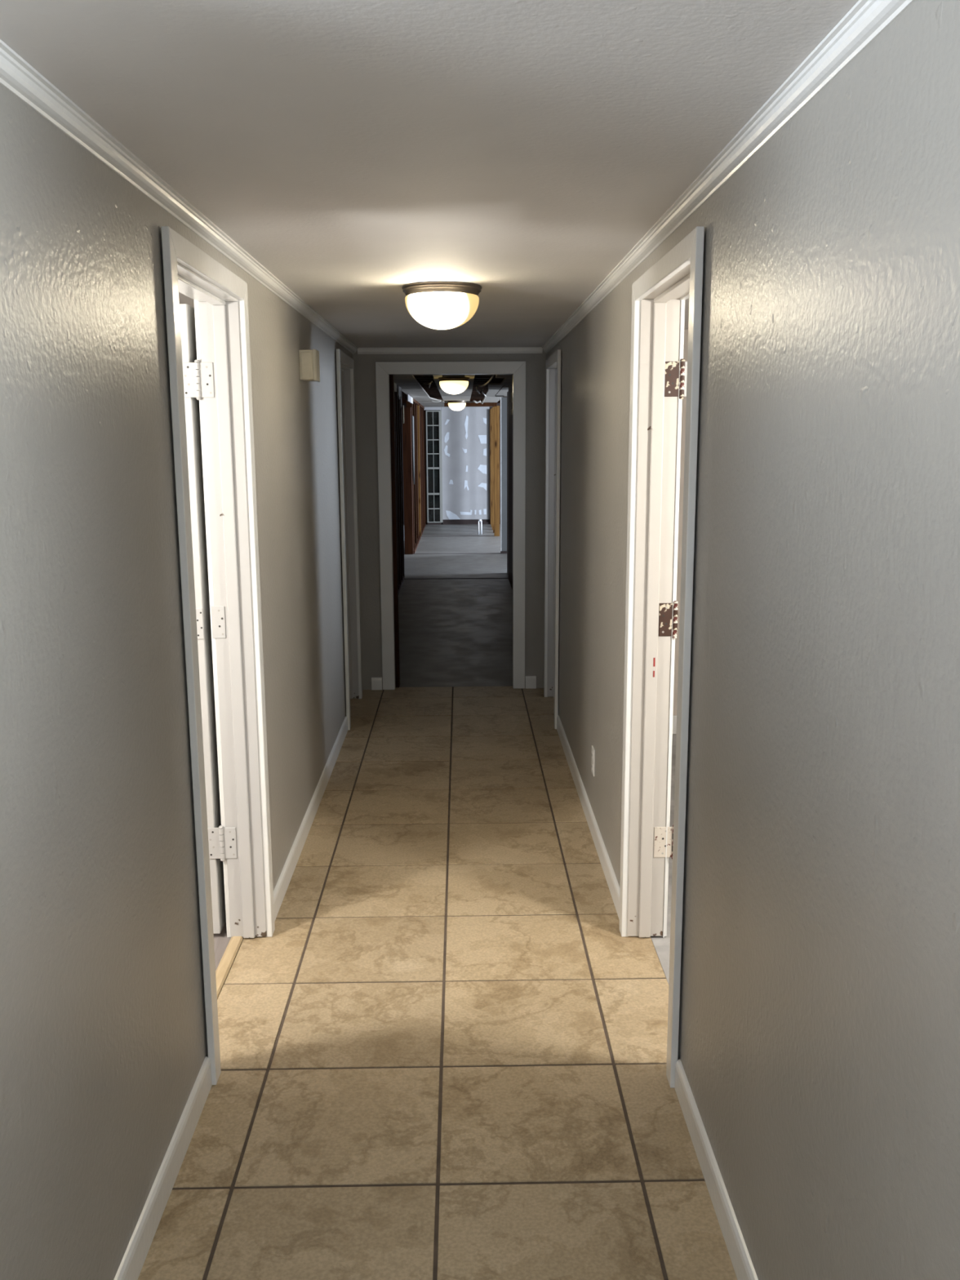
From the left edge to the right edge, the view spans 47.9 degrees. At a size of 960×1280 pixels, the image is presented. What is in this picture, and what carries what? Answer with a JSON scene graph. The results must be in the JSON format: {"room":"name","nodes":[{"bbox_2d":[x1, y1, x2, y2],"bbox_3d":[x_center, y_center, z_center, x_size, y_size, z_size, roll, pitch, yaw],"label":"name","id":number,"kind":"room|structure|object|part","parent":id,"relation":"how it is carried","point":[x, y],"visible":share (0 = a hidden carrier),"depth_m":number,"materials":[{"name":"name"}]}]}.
{"room":"home hallway","nodes":[
{"label":"home hallway","id":0,"kind":"room"},
{"bbox_2d":[0,84,426,1279],"bbox_3d":[-1.033,-1.470,10.798,0.356,2.186,19.400,0,11,-1],"label":"wall","id":1,"kind":"structure","parent":0,"point":[104,1040],"depth_m":2.02,"materials":[{"name":"grey paint"}]},
{"bbox_2d":[113,1056,212,1279],"bbox_3d":[-0.684,1.228,2.117,0.012,0.083,1.330,0,11,-1],"label":"baseboard","id":2,"kind":"structure","parent":1,"relation":"attached to","point":[130,1268],"depth_m":2.35,"materials":[{"name":"white paint"}]},
{"bbox_2d":[0,39,357,354],"bbox_3d":[-0.723,-1.265,3.896,0.034,0.036,5.750,0,11,-1],"label":"trim","id":3,"kind":"structure","parent":1,"relation":"attached to","point":[17,75],"depth_m":2.10,"materials":[{"name":"white paint"}]},
{"bbox_2d":[160,226,275,1084],"bbox_3d":[-0.805,-0.032,3.367,0.214,2.098,1.597,0,11,-1],"label":"door frame","id":4,"kind":"structure","parent":1,"relation":"in","point":[208,343],"depth_m":3.33,"materials":[{"name":"white paint"}]},
{"bbox_3d":[-0.693,0.110,2.612,0.018,2.097,0.057,0,11,-1],"label":"casing","id":5,"kind":"part","parent":4,"relation":"part of","materials":[{"name":"white paint"}]},
{"bbox_3d":[-0.705,-0.971,2.834,0.018,0.057,0.892,0,11,-1],"label":"head casing","id":6,"kind":"part","parent":4,"relation":"part of","materials":[{"name":"white paint"}]},
{"bbox_3d":[-0.841,-0.044,3.432,0.017,2.097,0.057,0,11,-1],"label":"casing","id":7,"kind":"part","parent":4,"relation":"part of","materials":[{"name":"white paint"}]},
{"bbox_3d":[-0.711,-0.045,3.434,0.024,2.097,0.057,0,11,-1],"label":"casing","id":8,"kind":"part","parent":4,"relation":"part of","materials":[{"name":"white paint"}]},
{"bbox_2d":[298,349,319,382],"bbox_3d":[-0.715,-1.153,4.541,0.069,0.126,0.158,0,11,-1],"label":"door chime","id":9,"kind":"object","parent":1,"relation":"attached to","point":[308,360],"visible":1,"depth_m":4.47,"materials":[{"name":"beige plastic"}]},
{"bbox_2d":[273,715,347,921],"bbox_3d":[-0.734,0.706,4.889,0.012,0.083,2.524,0,11,-1],"label":"baseboard","id":10,"kind":"structure","parent":1,"relation":"attached to","point":[280,890],"depth_m":4.49,"materials":[{"name":"white paint"}]},
{"bbox_2d":[336,349,362,729],"bbox_3d":[-0.819,-0.592,6.336,0.136,2.098,0.804,0,11,-1],"label":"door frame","id":11,"kind":"structure","parent":1,"relation":"in","point":[344,363],"depth_m":6.59,"materials":[{"name":"white paint"}]},
{"bbox_3d":[-0.753,-0.523,5.971,0.018,2.097,0.057,0,11,-1],"label":"casing","id":12,"kind":"part","parent":11,"relation":"part of","materials":[{"name":"white paint"}]},
{"bbox_3d":[-0.765,-1.595,6.148,0.018,0.057,0.802,0,11,-1],"label":"head casing","id":13,"kind":"part","parent":11,"relation":"part of","materials":[{"name":"white paint"}]},
{"bbox_3d":[-0.769,-0.661,6.705,0.024,2.097,0.057,0,11,-1],"label":"casing","id":14,"kind":"part","parent":11,"relation":"part of","materials":[{"name":"white paint"}]},
{"bbox_3d":[-0.899,-0.327,10.527,0.105,0.038,4.440,0,11,-1],"label":"plate","id":15,"kind":"part","parent":1,"relation":"part of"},
{"bbox_3d":[-1.015,-2.232,15.217,0.121,2.046,0.095,0,11,-1],"label":"post","id":16,"kind":"part","parent":1,"relation":"part of","materials":[{"name":"brown wood"}]},
{"bbox_3d":[-1.013,-3.593,16.271,0.090,0.038,2.460,0,11,-1],"label":"plate","id":17,"kind":"part","parent":1,"relation":"part of","materials":[{"name":"white paint"}]},
{"bbox_3d":[-1.010,-1.484,16.668,0.105,0.038,2.460,0,11,-1],"label":"plate","id":18,"kind":"part","parent":1,"relation":"part of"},
{"bbox_3d":[-1.058,-1.985,19.326,0.105,0.038,2.450,0,11,-1],"label":"plate","id":19,"kind":"part","parent":1,"relation":"part of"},
{"bbox_2d":[213,921,231,970],"bbox_3d":[-2.092,0.997,3.768,2.525,0.059,4.530,0,11,-1],"label":"floor","id":20,"kind":"structure","parent":0,"point":[221,941],"depth_m":3.56,"materials":[{"name":"grey wood"}]},
{"bbox_2d":[0,0,858,407],"bbox_3d":[-0.171,-2.377,9.142,6.780,0.200,22.350,0,11,-1],"label":"ceiling","id":21,"kind":"structure","parent":0,"point":[359,152],"depth_m":1.90,"materials":[{"name":"paint"}]},
{"bbox_2d":[401,281,481,329],"bbox_3d":[-0.140,-1.228,4.000,0.295,0.152,0.295,0,11,-1],"label":"ceiling light","id":22,"kind":"object","parent":21,"relation":"attached to","point":[437,305],"visible":1,"depth_m":3.90,"materials":[{"name":"white glass"}]},
{"bbox_2d":[438,377,469,394],"bbox_3d":[-0.244,-2.387,10.151,0.295,0.152,0.295,0,11,-1],"label":"ceiling light","id":23,"kind":"object","parent":21,"relation":"attached to","point":[451,385],"visible":1,"depth_m":10.05,"materials":[{"name":"white glass"}]},
{"bbox_2d":[447,400,466,410],"bbox_3d":[-0.356,-3.624,16.714,0.295,0.152,0.295,0,11,-1],"label":"ceiling light","id":24,"kind":"object","parent":21,"relation":"attached to","point":[453,405],"visible":1,"depth_m":16.61,"materials":[{"name":"white glass"}]},
{"bbox_2d":[475,374,493,386],"bbox_3d":[0.044,-2.497,10.471,0.016,0.059,1.606,-1,11,-5],"label":"cable","id":25,"kind":"object","parent":21,"relation":"attached to","point":[492,376],"visible":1,"depth_m":10.25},
{"bbox_2d":[137,524,737,1279],"bbox_3d":[-0.160,-0.121,9.643,8.400,0.061,23.400,0,11,-1],"label":"floor","id":26,"kind":"structure","parent":0,"point":[443,1056],"depth_m":3.02,"materials":[{"name":"brown tile"}]},
{"bbox_2d":[215,936,243,998],"bbox_3d":[-0.801,1.062,3.216,0.039,0.012,0.770,0,11,-1],"label":"trim","id":27,"kind":"structure","parent":26,"relation":"on","point":[224,966],"depth_m":3.42,"materials":[{"name":"brown wood"}]},
{"bbox_2d":[477,519,482,533],"bbox_3d":[-0.001,-1.932,18.444,0.071,0.250,0.033,0,11,-1],"label":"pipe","id":28,"kind":"object","parent":26,"relation":"on","point":[479,520],"visible":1,"depth_m":18.43,"materials":[{"name":"white plastic"}]},
{"bbox_3d":[-0.023,-1.922,18.445,0.025,0.231,0.025,0,11,-1],"label":"leg","id":29,"kind":"part","parent":28,"relation":"part of","materials":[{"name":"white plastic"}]},
{"bbox_2d":[352,349,546,689],"bbox_3d":[-0.182,-0.759,6.983,1.210,2.180,0.110,0,11,-1],"label":"wall","id":30,"kind":"structure","parent":0,"point":[365,383],"depth_m":6.90,"materials":[{"name":"grey paint"}]},
{"bbox_2d":[371,677,382,689],"bbox_3d":[-0.679,0.287,7.109,0.069,0.083,0.012,0,11,-1],"label":"baseboard","id":31,"kind":"structure","parent":30,"relation":"attached to","point":[376,682],"depth_m":7.10,"materials":[{"name":"white paint"}]},
{"bbox_2d":[357,346,542,354],"bbox_3d":[-0.186,-1.799,6.715,1.150,0.036,0.031,0,11,-1],"label":"trim","id":32,"kind":"structure","parent":30,"relation":"attached to","point":[509,349],"depth_m":6.71,"materials":[{"name":"white paint"}]},
{"bbox_2d":[375,361,525,689],"bbox_3d":[-0.179,-0.759,6.994,0.936,2.184,0.169,0,11,-1],"label":"door frame","id":33,"kind":"structure","parent":30,"relation":"in","point":[385,371],"depth_m":6.88,"materials":[{"name":"white paint"}]},
{"bbox_3d":[-0.606,-0.702,6.920,0.078,2.093,0.019,0,11,-1],"label":"casing","id":34,"kind":"part","parent":33,"relation":"part of","materials":[{"name":"white paint"}]},
{"bbox_3d":[-0.182,-1.698,6.740,0.934,0.075,0.019,0,11,-1],"label":"head casing","id":35,"kind":"part","parent":33,"relation":"part of","materials":[{"name":"white paint"}]},
{"bbox_3d":[0.252,-0.709,6.935,0.078,2.093,0.019,0,11,-1],"label":"casing","id":36,"kind":"part","parent":33,"relation":"part of","materials":[{"name":"white paint"}]},
{"bbox_2d":[525,675,536,688],"bbox_3d":[0.335,0.279,7.126,0.071,0.083,0.012,0,11,-1],"label":"baseboard","id":37,"kind":"structure","parent":30,"relation":"attached to","point":[531,681],"depth_m":7.12,"materials":[{"name":"white paint"}]},
{"bbox_2d":[401,403,500,524],"bbox_3d":[-0.364,-3.318,20.395,8.400,2.256,0.120,0,11,-1],"label":"wall","id":38,"kind":"structure","parent":0,"point":[464,433],"depth_m":20.36,"materials":[{"name":"grey paint"}]},
{"bbox_3d":[-1.044,-3.250,20.390,0.080,2.130,0.110,0,11,-1],"label":"window post","id":39,"kind":"part","parent":38,"relation":"part of","materials":[{"name":"brown wood"}]},
{"bbox_3d":[-0.905,-4.347,20.154,0.368,0.110,0.018,0,11,-1],"label":"drywall panel","id":40,"kind":"part","parent":38,"relation":"part of","materials":[{"name":"white paint"}]},
{"bbox_2d":[425,410,441,522],"bbox_3d":[-0.874,-3.244,20.346,0.266,2.120,0.065,0,11,-1],"label":"window","id":41,"kind":"structure","parent":38,"relation":"in","point":[433,444],"depth_m":20.32,"materials":[{"name":"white glass"}]},
{"bbox_3d":[-0.995,-3.252,20.330,0.024,2.085,0.040,0,11,-1],"label":"frame","id":42,"kind":"part","parent":41,"relation":"part of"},
{"bbox_3d":[-0.934,-3.880,20.213,0.107,0.256,0.004,0,11,-1],"label":"pane","id":43,"kind":"part","parent":41,"relation":"part of","materials":[{"name":"clear glass"}]},
{"bbox_3d":[-0.936,-4.141,20.164,0.107,0.260,0.004,0,11,-1],"label":"pane","id":44,"kind":"part","parent":41,"relation":"part of","materials":[{"name":"clear glass"}]},
{"bbox_3d":[-0.930,-2.998,20.379,0.107,0.472,0.004,0,11,-1],"label":"pane","id":45,"kind":"part","parent":41,"relation":"part of","materials":[{"name":"clear glass"}]},
{"bbox_3d":[-0.932,-3.365,20.310,0.107,0.259,0.004,0,11,-1],"label":"pane","id":46,"kind":"part","parent":41,"relation":"part of","materials":[{"name":"clear glass"}]},
{"bbox_3d":[-0.933,-3.623,20.261,0.107,0.250,0.004,0,11,-1],"label":"pane","id":47,"kind":"part","parent":41,"relation":"part of","materials":[{"name":"clear glass"}]},
{"bbox_3d":[-0.928,-2.625,20.449,0.107,0.271,0.004,0,11,-1],"label":"pane","id":48,"kind":"part","parent":41,"relation":"part of","materials":[{"name":"clear glass"}]},
{"bbox_3d":[-0.927,-2.366,20.498,0.107,0.241,0.004,0,11,-1],"label":"pane","id":49,"kind":"part","parent":41,"relation":"part of","materials":[{"name":"clear glass"}]},
{"bbox_3d":[-0.817,-3.366,20.312,0.107,0.259,0.004,0,11,-1],"label":"pane","id":50,"kind":"part","parent":41,"relation":"part of","materials":[{"name":"clear glass"}]},
{"bbox_3d":[-0.818,-3.624,20.263,0.107,0.250,0.004,0,11,-1],"label":"pane","id":51,"kind":"part","parent":41,"relation":"part of","materials":[{"name":"clear glass"}]},
{"bbox_3d":[-0.819,-3.881,20.215,0.107,0.256,0.004,0,11,-1],"label":"pane","id":52,"kind":"part","parent":41,"relation":"part of","materials":[{"name":"clear glass"}]},
{"bbox_3d":[-0.821,-4.142,20.166,0.107,0.260,0.004,0,11,-1],"label":"pane","id":53,"kind":"part","parent":41,"relation":"part of","materials":[{"name":"clear glass"}]},
{"bbox_3d":[-0.812,-2.367,20.500,0.107,0.241,0.004,0,11,-1],"label":"pane","id":54,"kind":"part","parent":41,"relation":"part of","materials":[{"name":"clear glass"}]},
{"bbox_3d":[-0.813,-2.626,20.451,0.107,0.271,0.004,0,11,-1],"label":"pane","id":55,"kind":"part","parent":41,"relation":"part of","materials":[{"name":"clear glass"}]},
{"bbox_3d":[-0.815,-2.999,20.381,0.107,0.472,0.004,0,11,-1],"label":"pane","id":56,"kind":"part","parent":41,"relation":"part of","materials":[{"name":"clear glass"}]},
{"bbox_3d":[-0.753,-3.255,20.334,0.024,2.085,0.040,0,11,-1],"label":"frame","id":57,"kind":"part","parent":41,"relation":"part of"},
{"bbox_3d":[-0.728,-3.253,20.396,0.028,2.130,0.110,0,11,-1],"label":"window post","id":58,"kind":"part","parent":38,"relation":"part of","materials":[{"name":"white paint"}]},
{"bbox_3d":[-0.446,-2.229,20.599,1.265,0.040,0.120,0,11,-1],"label":"plate","id":59,"kind":"part","parent":38,"relation":"part of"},
{"bbox_3d":[-0.266,-3.341,20.358,0.894,2.130,0.013,0,11,-1],"label":"drywall panel","id":60,"kind":"part","parent":38,"relation":"part of","materials":[{"name":"white paint"}]},
{"bbox_2d":[401,397,500,410],"bbox_3d":[-0.249,-2.300,13.923,8.600,2.760,14.180,0,11,-1],"label":"wall","id":61,"kind":"structure","parent":0,"point":[403,401],"depth_m":20.61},
{"bbox_2d":[444,383,512,590],"bbox_3d":[1.825,-2.263,13.791,4.048,2.606,13.489,-1,11,-5],"label":"wall","id":62,"kind":"structure","parent":0,"point":[506,403],"depth_m":15.25,"materials":[{"name":"grey paint"}]},
{"bbox_3d":[0.278,-2.788,17.891,0.089,2.136,0.040,0,11,-1],"label":"pine post","id":63,"kind":"part","parent":62,"relation":"part of","materials":[{"name":"brown wood"}]},
{"bbox_2d":[672,329,688,715],"bbox_3d":[1.965,-0.080,3.486,2.735,2.240,5.010,0,11,-1],"label":"wall","id":64,"kind":"structure","parent":0,"point":[686,331],"depth_m":5.83,"materials":[{"name":"paint"}]},
{"bbox_2d":[672,715,676,733],"bbox_3d":[1.877,0.466,6.038,2.634,0.107,0.014,0,11,-1],"label":"baseboard","id":65,"kind":"structure","parent":64,"relation":"attached to","point":[674,717],"depth_m":6.02,"materials":[{"name":"white paint"}]},
{"bbox_2d":[546,0,959,1279],"bbox_3d":[0.532,-0.204,4.022,0.110,2.180,6.160,0,11,-1],"label":"wall","id":66,"kind":"structure","parent":0,"point":[819,1034],"depth_m":1.63,"materials":[{"name":"grey paint"}]},
{"bbox_2d":[543,349,561,728],"bbox_3d":[0.480,-0.597,6.349,0.136,2.090,0.824,0,11,-1],"label":"door","id":67,"kind":"structure","parent":66,"relation":"in","point":[553,363],"depth_m":6.60,"materials":[{"name":"white paint"}]},
{"bbox_3d":[0.417,-0.667,6.725,0.024,2.089,0.057,0,11,-1],"label":"casing","id":68,"kind":"part","parent":67,"relation":"part of","materials":[{"name":"white paint"}]},
{"bbox_3d":[0.416,-1.595,6.160,0.018,0.057,0.822,0,11,-1],"label":"head casing","id":69,"kind":"part","parent":67,"relation":"part of","materials":[{"name":"white paint"}]},
{"bbox_3d":[0.428,-0.525,5.971,0.018,2.089,0.057,0,11,-1],"label":"casing","id":70,"kind":"part","parent":67,"relation":"part of","materials":[{"name":"white paint"}]},
{"bbox_2d":[556,715,619,919],"bbox_3d":[0.464,0.701,4.883,0.012,0.083,2.536,0,11,-1],"label":"baseboard","id":71,"kind":"structure","parent":66,"relation":"attached to","point":[611,880],"depth_m":4.50,"materials":[{"name":"white paint"}]},
{"bbox_2d":[591,745,595,776],"bbox_3d":[0.471,0.503,4.505,0.008,0.115,0.070,0,11,-1],"label":"power outlet","id":72,"kind":"object","parent":66,"relation":"attached to","point":[593,766],"visible":1,"depth_m":4.48,"materials":[{"name":"white plastic"}]},
{"bbox_2d":[618,226,704,1088],"bbox_3d":[0.587,0.033,3.009,0.230,2.088,0.904,0,11,-1],"label":"door","id":73,"kind":"structure","parent":66,"relation":"in","point":[660,373],"depth_m":3.31,"materials":[{"name":"white paint"}]},
{"bbox_3d":[0.476,-0.044,3.424,0.024,2.087,0.057,0,11,-1],"label":"casing","id":74,"kind":"part","parent":73,"relation":"part of","materials":[{"name":"white paint"}]},
{"bbox_3d":[0.476,-0.964,2.819,0.018,0.057,0.902,0,11,-1],"label":"head casing","id":75,"kind":"part","parent":73,"relation":"part of","materials":[{"name":"white paint"}]},
{"bbox_3d":[0.607,-0.045,3.426,0.017,2.087,0.057,0,11,-1],"label":"casing","id":76,"kind":"part","parent":73,"relation":"part of","materials":[{"name":"white paint"}]},
{"bbox_3d":[0.609,-0.965,2.821,0.017,0.057,0.902,0,11,-1],"label":"head casing","id":77,"kind":"part","parent":73,"relation":"part of","materials":[{"name":"white paint"}]},
{"bbox_3d":[0.489,0.113,2.591,0.018,2.087,0.057,0,11,-1],"label":"casing","id":78,"kind":"part","parent":73,"relation":"part of","materials":[{"name":"white paint"}]},
{"bbox_2d":[674,1058,758,1279],"bbox_3d":[0.516,1.250,1.968,0.012,0.083,1.586,0,11,-1],"label":"baseboard","id":79,"kind":"structure","parent":66,"relation":"attached to","point":[740,1256],"depth_m":2.33,"materials":[{"name":"white paint"}]},
{"bbox_2d":[542,0,915,353],"bbox_3d":[0.456,-1.247,3.768,0.034,0.036,6.050,0,11,-1],"label":"trim","id":80,"kind":"structure","parent":66,"relation":"attached to","point":[868,19],"depth_m":1.83,"materials":[{"name":"white paint"}]}
]}

